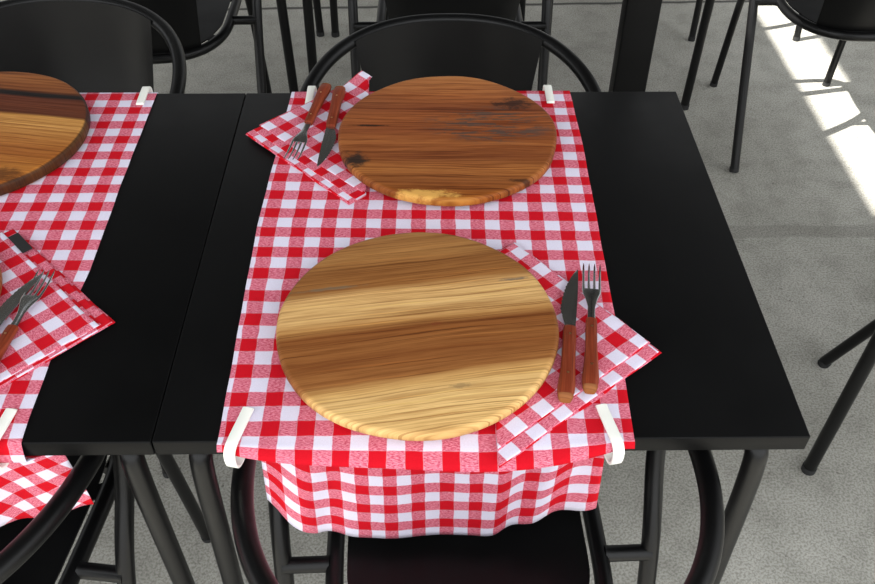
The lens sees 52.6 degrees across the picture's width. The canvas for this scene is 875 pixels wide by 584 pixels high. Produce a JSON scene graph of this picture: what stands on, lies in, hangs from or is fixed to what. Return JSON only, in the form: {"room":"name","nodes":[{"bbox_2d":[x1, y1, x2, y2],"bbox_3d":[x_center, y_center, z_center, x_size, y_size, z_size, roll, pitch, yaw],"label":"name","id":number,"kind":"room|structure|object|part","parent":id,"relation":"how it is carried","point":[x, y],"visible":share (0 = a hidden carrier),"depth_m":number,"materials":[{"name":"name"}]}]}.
{"room":"restaurant","nodes":[
{"label":"restaurant","id":0,"kind":"room"},
{"bbox_2d":[0,0,874,583],"bbox_3d":[0.010,-1.246,3.547,10.000,0.080,11.000,0,44,-1],"label":"floor","id":1,"kind":"structure","parent":0,"point":[798,209],"depth_m":2.32,"materials":[{"name":"concrete"}]},
{"bbox_2d":[0,0,186,478],"bbox_3d":[-0.722,-0.105,1.766,0.545,0.744,0.619,1,44,1],"label":"armchair","id":2,"kind":"object","parent":1,"relation":"on","point":[91,46],"visible":0.33,"depth_m":1.75,"materials":[{"name":"black metal"}]},
{"bbox_3d":[-0.715,-0.422,1.771,0.344,0.283,0.116,1,44,1],"label":"backrest","id":3,"kind":"part","parent":2,"relation":"part of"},
{"bbox_3d":[-0.719,-0.184,1.841,0.545,0.735,0.402,1,44,1],"label":"arm frame","id":4,"kind":"part","parent":2,"relation":"part of","materials":[{"name":"black metal"}]},
{"bbox_2d":[0,452,210,583],"bbox_3d":[-0.655,0.396,1.244,0.545,0.744,0.619,4,44,4],"label":"armchair","id":5,"kind":"object","parent":1,"relation":"on","point":[36,550],"visible":0.4,"depth_m":1.16,"materials":[{"name":"black metal"}]},
{"bbox_3d":[-0.653,0.332,1.207,0.356,0.007,0.454,4,44,4],"label":"seat","id":6,"kind":"part","parent":5,"relation":"part of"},
{"bbox_3d":[-0.666,0.468,1.162,0.545,0.735,0.402,4,44,4],"label":"arm frame","id":7,"kind":"part","parent":5,"relation":"part of","materials":[{"name":"black metal"}]},
{"bbox_3d":[-0.653,0.333,1.206,0.378,0.024,0.481,4,44,4],"label":"seat frame","id":8,"kind":"part","parent":5,"relation":"part of","materials":[{"name":"black metal"}]},
{"bbox_3d":[-0.461,0.357,1.495,0.027,0.428,0.163,12,45,12],"label":"leg","id":9,"kind":"part","parent":5,"relation":"part of","materials":[{"name":"black metal"}]},
{"bbox_2d":[21,93,245,583],"bbox_3d":[-0.662,0.190,1.449,0.704,0.750,0.704,0,44,-1],"label":"cafe table","id":10,"kind":"object","parent":1,"relation":"on","point":[104,394],"visible":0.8,"depth_m":1.10,"materials":[{"name":"black wood"}]},
{"bbox_2d":[0,408,17,469],"bbox_3d":[-0.467,0.161,0.955,0.012,0.039,0.063,5,44,5],"label":"clip","id":11,"kind":"object","parent":10,"relation":"attached to","point":[8,414],"visible":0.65,"depth_m":0.95,"materials":[{"name":"beige plastic"}]},
{"bbox_2d":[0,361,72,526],"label":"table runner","id":12,"kind":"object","parent":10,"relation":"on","point":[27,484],"depth_m":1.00,"materials":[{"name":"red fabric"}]},
{"bbox_2d":[0,92,157,289],"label":"table runner","id":13,"kind":"object","parent":10,"relation":"on","point":[58,218],"depth_m":1.25,"materials":[{"name":"red fabric"}]},
{"bbox_2d":[0,268,1,294],"bbox_3d":[-0.695,0.021,1.057,0.328,0.015,0.328,0,44,-1],"label":"serving board","id":14,"kind":"object","parent":13,"relation":"on","point":[0,268],"visible":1,"depth_m":1.09,"materials":[{"name":"brown wood"}]},
{"bbox_2d":[0,72,90,195],"bbox_3d":[-0.700,-0.239,1.335,0.338,0.021,0.337,0,44,-1],"label":"serving board","id":15,"kind":"object","parent":13,"relation":"on","point":[45,121],"visible":1,"depth_m":1.33,"materials":[{"name":"brown wood"}]},
{"bbox_2d":[0,229,114,388],"bbox_3d":[-0.566,0.037,1.058,0.255,0.008,0.256,34,53,30],"label":"napkin","id":16,"kind":"object","parent":13,"relation":"on","point":[63,317],"visible":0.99,"depth_m":1.06,"materials":[{"name":"red fabric"}]},
{"bbox_2d":[0,274,40,326],"bbox_3d":[-0.525,0.047,1.031,0.022,0.014,0.214,9,45,9],"label":"steak knife","id":17,"kind":"object","parent":16,"relation":"on","point":[11,303],"visible":1,"depth_m":1.07,"materials":[{"name":"silver metal"}]},
{"bbox_2d":[8,233,32,252],"bbox_3d":[-0.545,-0.064,1.157,0.014,0.001,0.043,-34,53,-30],"label":"tag","id":18,"kind":"object","parent":16,"relation":"on","point":[17,239],"visible":1,"depth_m":1.16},
{"bbox_2d":[0,270,54,360],"bbox_3d":[-0.499,0.045,1.033,0.024,0.014,0.210,4,44,4],"label":"fork","id":19,"kind":"object","parent":16,"relation":"on","point":[26,301],"visible":1,"depth_m":1.05,"materials":[{"name":"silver metal"}]},
{"bbox_3d":[-0.503,0.077,0.999,0.019,0.014,0.108,4,44,4],"label":"handle","id":20,"kind":"part","parent":19,"relation":"part of","materials":[{"name":"brown wood"}]},
{"bbox_2d":[136,86,152,104],"bbox_3d":[-0.475,-0.307,1.443,0.013,0.039,0.063,-1,44,-2],"label":"clip","id":21,"kind":"object","parent":10,"relation":"attached to","point":[144,91],"visible":0.56,"depth_m":1.43,"materials":[{"name":"beige plastic"}]},
{"bbox_3d":[-0.351,0.315,1.330,0.039,0.712,0.352,-3,44,-4],"label":"leg","id":22,"kind":"part","parent":10,"relation":"part of","materials":[{"name":"black metal"}]},
{"bbox_2d":[128,0,271,92],"bbox_3d":[-0.711,-0.657,2.341,0.545,0.744,0.619,0,44,-1],"label":"armchair","id":23,"kind":"object","parent":1,"relation":"on","point":[194,22],"visible":0.35,"depth_m":2.21,"materials":[{"name":"black metal"}]},
{"bbox_3d":[-0.708,-0.665,2.024,0.344,0.283,0.116,0,44,-1],"label":"backrest","id":24,"kind":"part","parent":23,"relation":"part of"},
{"bbox_3d":[-0.711,-0.721,2.304,0.378,0.024,0.481,0,44,-1],"label":"seat frame","id":25,"kind":"part","parent":23,"relation":"part of","materials":[{"name":"black metal"}]},
{"bbox_3d":[-0.711,-0.722,2.304,0.356,0.007,0.454,0,44,-1],"label":"seat","id":26,"kind":"part","parent":23,"relation":"part of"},
{"bbox_3d":[-0.544,-0.712,2.608,0.027,0.428,0.163,7,44,7],"label":"leg","id":27,"kind":"part","parent":23,"relation":"part of","materials":[{"name":"black metal"}]},
{"bbox_3d":[-0.710,-0.585,2.260,0.545,0.735,0.402,0,44,-1],"label":"arm frame","id":28,"kind":"part","parent":23,"relation":"part of","materials":[{"name":"black metal"}]},
{"bbox_2d":[276,0,323,92],"bbox_3d":[-0.737,-0.945,2.631,0.704,0.750,0.704,0,44,-1],"label":"cafe table","id":29,"kind":"object","parent":1,"relation":"on","point":[281,4],"visible":0.32,"depth_m":2.45,"materials":[{"name":"black metal"}]},
{"bbox_3d":[-0.426,-0.820,2.513,0.039,0.712,0.352,-3,44,-4],"label":"leg","id":30,"kind":"part","parent":29,"relation":"part of","materials":[{"name":"black metal"}]},
{"bbox_3d":[-0.430,-1.063,2.767,0.039,0.712,0.352,2,44,2],"label":"leg","id":31,"kind":"part","parent":29,"relation":"part of","materials":[{"name":"black metal"}]},
{"bbox_2d":[302,0,553,89],"bbox_3d":[-0.029,-0.946,2.635,0.704,0.750,0.704,0,44,-1],"label":"cafe table","id":32,"kind":"object","parent":1,"relation":"on","point":[307,4],"visible":0.33,"depth_m":2.42,"materials":[{"name":"black metal"}]},
{"bbox_3d":[-0.336,-0.817,2.510,0.039,0.712,0.353,2,44,2],"label":"leg","id":33,"kind":"part","parent":32,"relation":"part of","materials":[{"name":"black metal"}]},
{"bbox_3d":[-0.340,-1.060,2.764,0.039,0.712,0.353,-3,44,-4],"label":"leg","id":34,"kind":"part","parent":32,"relation":"part of","materials":[{"name":"black metal"}]},
{"bbox_3d":[0.278,-1.065,2.770,0.039,0.712,0.352,2,44,2],"label":"leg","id":35,"kind":"part","parent":32,"relation":"part of","materials":[{"name":"black metal"}]},
{"bbox_3d":[0.282,-0.821,2.517,0.039,0.712,0.352,-3,44,-4],"label":"leg","id":36,"kind":"part","parent":32,"relation":"part of","materials":[{"name":"black metal"}]},
{"bbox_2d":[348,0,551,90],"bbox_3d":[0.031,-0.638,2.324,0.545,0.744,0.619,0,44,-1],"label":"armchair","id":37,"kind":"object","parent":1,"relation":"on","point":[387,9],"visible":0.34,"depth_m":2.02,"materials":[{"name":"black metal"}]},
{"bbox_3d":[0.031,-0.702,2.287,0.378,0.024,0.481,0,44,-1],"label":"seat frame","id":38,"kind":"part","parent":37,"relation":"part of","materials":[{"name":"black metal"}]},
{"bbox_3d":[0.034,-0.646,2.007,0.344,0.283,0.116,0,44,-1],"label":"backrest","id":39,"kind":"part","parent":37,"relation":"part of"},
{"bbox_2d":[300,13,601,91],"bbox_3d":[0.023,-0.050,1.710,0.545,0.744,0.619,0,44,-1],"label":"armchair","id":40,"kind":"object","parent":1,"relation":"on","point":[502,51],"visible":0.28,"depth_m":1.67,"materials":[{"name":"black metal"}]},
{"bbox_3d":[0.021,-0.367,1.716,0.344,0.283,0.116,0,44,-1],"label":"backrest","id":41,"kind":"part","parent":40,"relation":"part of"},
{"bbox_2d":[230,450,724,583],"bbox_3d":[0.040,0.399,1.243,0.545,0.744,0.619,-2,44,-2],"label":"armchair","id":42,"kind":"object","parent":1,"relation":"on","point":[552,549],"visible":0.34,"depth_m":1.17,"materials":[{"name":"black metal"}]},
{"bbox_3d":[0.039,0.335,1.206,0.356,0.007,0.454,-2,44,-2],"label":"seat","id":43,"kind":"part","parent":42,"relation":"part of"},
{"bbox_3d":[0.039,0.336,1.206,0.378,0.024,0.481,-2,44,-2],"label":"seat frame","id":44,"kind":"part","parent":42,"relation":"part of","materials":[{"name":"black metal"}]},
{"bbox_2d":[152,92,809,583],"bbox_3d":[0.043,0.185,1.456,0.704,0.750,0.704,0,44,-1],"label":"cafe table","id":45,"kind":"object","parent":1,"relation":"on","point":[678,278],"visible":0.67,"depth_m":1.10,"materials":[{"name":"black laminate"}]},
{"bbox_3d":[-0.264,0.315,1.331,0.039,0.712,0.353,2,44,2],"label":"leg","id":46,"kind":"part","parent":45,"relation":"part of","materials":[{"name":"black metal"}]},
{"bbox_2d":[305,86,316,102],"bbox_3d":[-0.206,-0.309,1.446,0.012,0.039,0.063,0,44,-1],"label":"clip","id":47,"kind":"object","parent":45,"relation":"attached to","point":[311,90],"visible":0.6,"depth_m":1.43,"materials":[{"name":"beige plastic"}]},
{"bbox_2d":[217,91,634,538],"bbox_3d":[-0.013,0.024,1.282,0.476,0.281,0.752,0,44,-1],"label":"table runner","id":48,"kind":"object","parent":45,"relation":"on","point":[321,474],"visible":0.54,"depth_m":1.11,"materials":[{"name":"red fabric"}]},
{"bbox_2d":[223,407,253,467],"bbox_3d":[-0.213,0.160,0.958,0.012,0.039,0.063,9,44,9],"label":"clip","id":49,"kind":"object","parent":48,"relation":"attached to","point":[233,439],"visible":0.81,"depth_m":0.94,"materials":[{"name":"beige plastic"}]},
{"bbox_2d":[245,71,371,204],"bbox_3d":[-0.123,-0.244,1.346,0.239,0.017,0.245,-34,54,-31],"label":"napkin","id":50,"kind":"object","parent":48,"relation":"on","point":[276,135],"visible":0.65,"depth_m":1.33,"materials":[{"name":"red fabric"}]},
{"bbox_2d":[283,83,330,159],"bbox_3d":[-0.196,-0.264,1.356,0.024,0.014,0.210,6,44,6],"label":"fork","id":51,"kind":"object","parent":50,"relation":"on","point":[323,91],"visible":1,"depth_m":1.36,"materials":[{"name":"brown wood"}]},
{"bbox_3d":[-0.188,-0.296,1.389,0.019,0.014,0.108,7,44,7],"label":"handle","id":52,"kind":"part","parent":51,"relation":"part of","materials":[{"name":"brown wood"}]},
{"bbox_2d":[317,86,345,166],"bbox_3d":[-0.160,-0.255,1.347,0.021,0.014,0.214,2,44,1],"label":"steak knife","id":53,"kind":"object","parent":50,"relation":"on","point":[338,94],"visible":1,"depth_m":1.34,"materials":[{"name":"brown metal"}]},
{"bbox_3d":[-0.162,-0.217,1.309,0.020,0.002,0.106,0,44,3],"label":"blade","id":54,"kind":"part","parent":53,"relation":"part of","materials":[{"name":"silver metal"}]},
{"bbox_3d":[-0.159,-0.289,1.383,0.020,0.014,0.108,0,44,3],"label":"handle","id":55,"kind":"part","parent":53,"relation":"part of","materials":[{"name":"brown wood"}]},
{"bbox_2d":[276,232,558,440],"bbox_3d":[-0.023,0.039,1.040,0.330,0.015,0.329,0,44,-1],"label":"serving board","id":56,"kind":"object","parent":48,"relation":"on","point":[414,336],"visible":1,"depth_m":1.02,"materials":[{"name":"brown wood"}]},
{"bbox_2d":[338,76,556,205],"bbox_3d":[0.015,-0.233,1.322,0.326,0.016,0.327,0,44,-1],"label":"serving board","id":57,"kind":"object","parent":48,"relation":"on","point":[438,140],"visible":1,"depth_m":1.30,"materials":[{"name":"brown wood"}]},
{"bbox_2d":[495,242,661,467],"bbox_3d":[0.084,0.056,1.040,0.256,0.008,0.256,-29,51,-27],"label":"napkin","id":58,"kind":"object","parent":48,"relation":"on","point":[622,351],"visible":0.47,"depth_m":1.01,"materials":[{"name":"red fabric"}]},
{"bbox_2d":[557,270,577,402],"bbox_3d":[0.153,0.044,1.036,0.022,0.014,0.214,6,44,6],"label":"steak knife","id":59,"kind":"object","parent":58,"relation":"on","point":[566,385],"visible":1,"depth_m":1.01,"materials":[{"name":"brown wood"}]},
{"bbox_3d":[0.147,0.078,1.001,0.020,0.014,0.108,6,44,6],"label":"handle","id":60,"kind":"part","parent":59,"relation":"part of","materials":[{"name":"brown wood"}]},
{"bbox_3d":[0.160,0.008,1.076,0.020,0.002,0.106,6,44,6],"label":"blade","id":61,"kind":"part","parent":59,"relation":"part of","materials":[{"name":"silver metal"}]},
{"bbox_2d":[582,263,600,393],"bbox_3d":[0.181,0.037,1.044,0.024,0.014,0.210,5,44,5],"label":"fork","id":62,"kind":"object","parent":58,"relation":"on","point":[590,374],"visible":1,"depth_m":1.02,"materials":[{"name":"brown wood"}]},
{"bbox_3d":[0.175,0.069,1.010,0.019,0.014,0.108,5,44,5],"label":"handle","id":63,"kind":"part","parent":62,"relation":"part of","materials":[{"name":"brown wood"}]},
{"bbox_2d":[595,404,624,464],"bbox_3d":[0.185,0.157,0.962,0.012,0.039,0.063,-8,44,-9],"label":"clip","id":64,"kind":"object","parent":48,"relation":"attached to","point":[617,456],"visible":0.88,"depth_m":0.94,"materials":[{"name":"beige plastic"}]},
{"bbox_2d":[542,85,554,102],"bbox_3d":[0.181,-0.311,1.450,0.012,0.039,0.063,0,44,-1],"label":"clip","id":65,"kind":"object","parent":45,"relation":"attached to","point":[547,88],"visible":0.63,"depth_m":1.43,"materials":[{"name":"beige plastic"}]},
{"bbox_3d":[0.354,0.310,1.338,0.039,0.712,0.352,-3,44,-4],"label":"leg","id":66,"kind":"part","parent":45,"relation":"part of","materials":[{"name":"black metal"}]},
{"bbox_2d":[608,0,661,91],"bbox_3d":[0.414,-1.160,1.235,0.071,3.000,0.045,0,44,-1],"label":"support post","id":67,"kind":"object","parent":1,"relation":"on","point":[638,22],"visible":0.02,"depth_m":1.83,"materials":[{"name":"black metal"}]},
{"bbox_2d":[681,0,714,109],"bbox_3d":[1.104,-1.089,2.787,0.704,0.750,0.704,0,44,-1],"label":"cafe table","id":68,"kind":"object","parent":1,"relation":"on","point":[708,6],"visible":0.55,"depth_m":2.66,"materials":[{"name":"black metal"}]},
{"bbox_2d":[688,0,801,41],"bbox_3d":[1.076,-1.358,3.078,0.545,0.744,0.619,0,44,-1],"label":"armchair","id":69,"kind":"object","parent":1,"relation":"on","point":[797,34],"visible":0.79,"depth_m":3.08,"materials":[{"name":"black metal"}]},
{"bbox_3d":[0.908,-1.094,3.012,0.027,0.428,0.163,7,44,7],"label":"leg","id":70,"kind":"part","parent":69,"relation":"part of","materials":[{"name":"black metal"}]},
{"bbox_3d":[1.249,-1.097,3.016,0.027,0.428,0.163,-8,44,-8],"label":"leg","id":71,"kind":"part","parent":69,"relation":"part of","materials":[{"name":"black metal"}]},
{"bbox_2d":[710,0,874,172],"bbox_3d":[1.093,-0.737,2.431,0.545,0.744,0.619,0,44,-1],"label":"armchair","id":72,"kind":"object","parent":1,"relation":"on","point":[843,21],"visible":1,"depth_m":2.34,"materials":[{"name":"black metal"}]},
{"bbox_3d":[0.919,-0.789,2.694,0.027,0.428,0.163,-8,44,-8],"label":"leg","id":73,"kind":"part","parent":72,"relation":"part of","materials":[{"name":"black metal"}]},
{"bbox_3d":[1.094,-0.665,2.349,0.545,0.735,0.402,0,44,-1],"label":"arm frame","id":74,"kind":"part","parent":72,"relation":"part of","materials":[{"name":"black metal"}]},
{"bbox_3d":[1.093,-0.801,2.393,0.356,0.007,0.454,0,44,-1],"label":"seat","id":75,"kind":"part","parent":72,"relation":"part of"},
{"bbox_3d":[1.093,-0.801,2.393,0.378,0.024,0.481,0,44,-1],"label":"seat frame","id":76,"kind":"part","parent":72,"relation":"part of","materials":[{"name":"black metal"}]},
{"bbox_3d":[1.260,-0.791,2.697,0.027,0.428,0.163,7,44,7],"label":"leg","id":77,"kind":"part","parent":72,"relation":"part of","materials":[{"name":"black metal"}]},
{"bbox_3d":[1.096,-0.745,2.114,0.344,0.283,0.116,0,44,-1],"label":"backrest","id":78,"kind":"part","parent":72,"relation":"part of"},
{"bbox_2d":[801,331,874,475],"bbox_3d":[1.091,0.326,1.313,0.704,0.750,0.704,0,44,-1],"label":"chair","id":79,"kind":"object","parent":1,"relation":"on","point":[866,362],"visible":1,"depth_m":1.66,"materials":[{"name":"black metal"}]},
{"bbox_2d":[818,319,874,368],"bbox_3d":[1.173,-0.134,1.802,0.619,0.744,0.545,34,53,30],"label":"armchair","id":80,"kind":"object","parent":1,"relation":"on","point":[866,332],"visible":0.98,"depth_m":1.94,"materials":[{"name":"black metal"}]}
]}

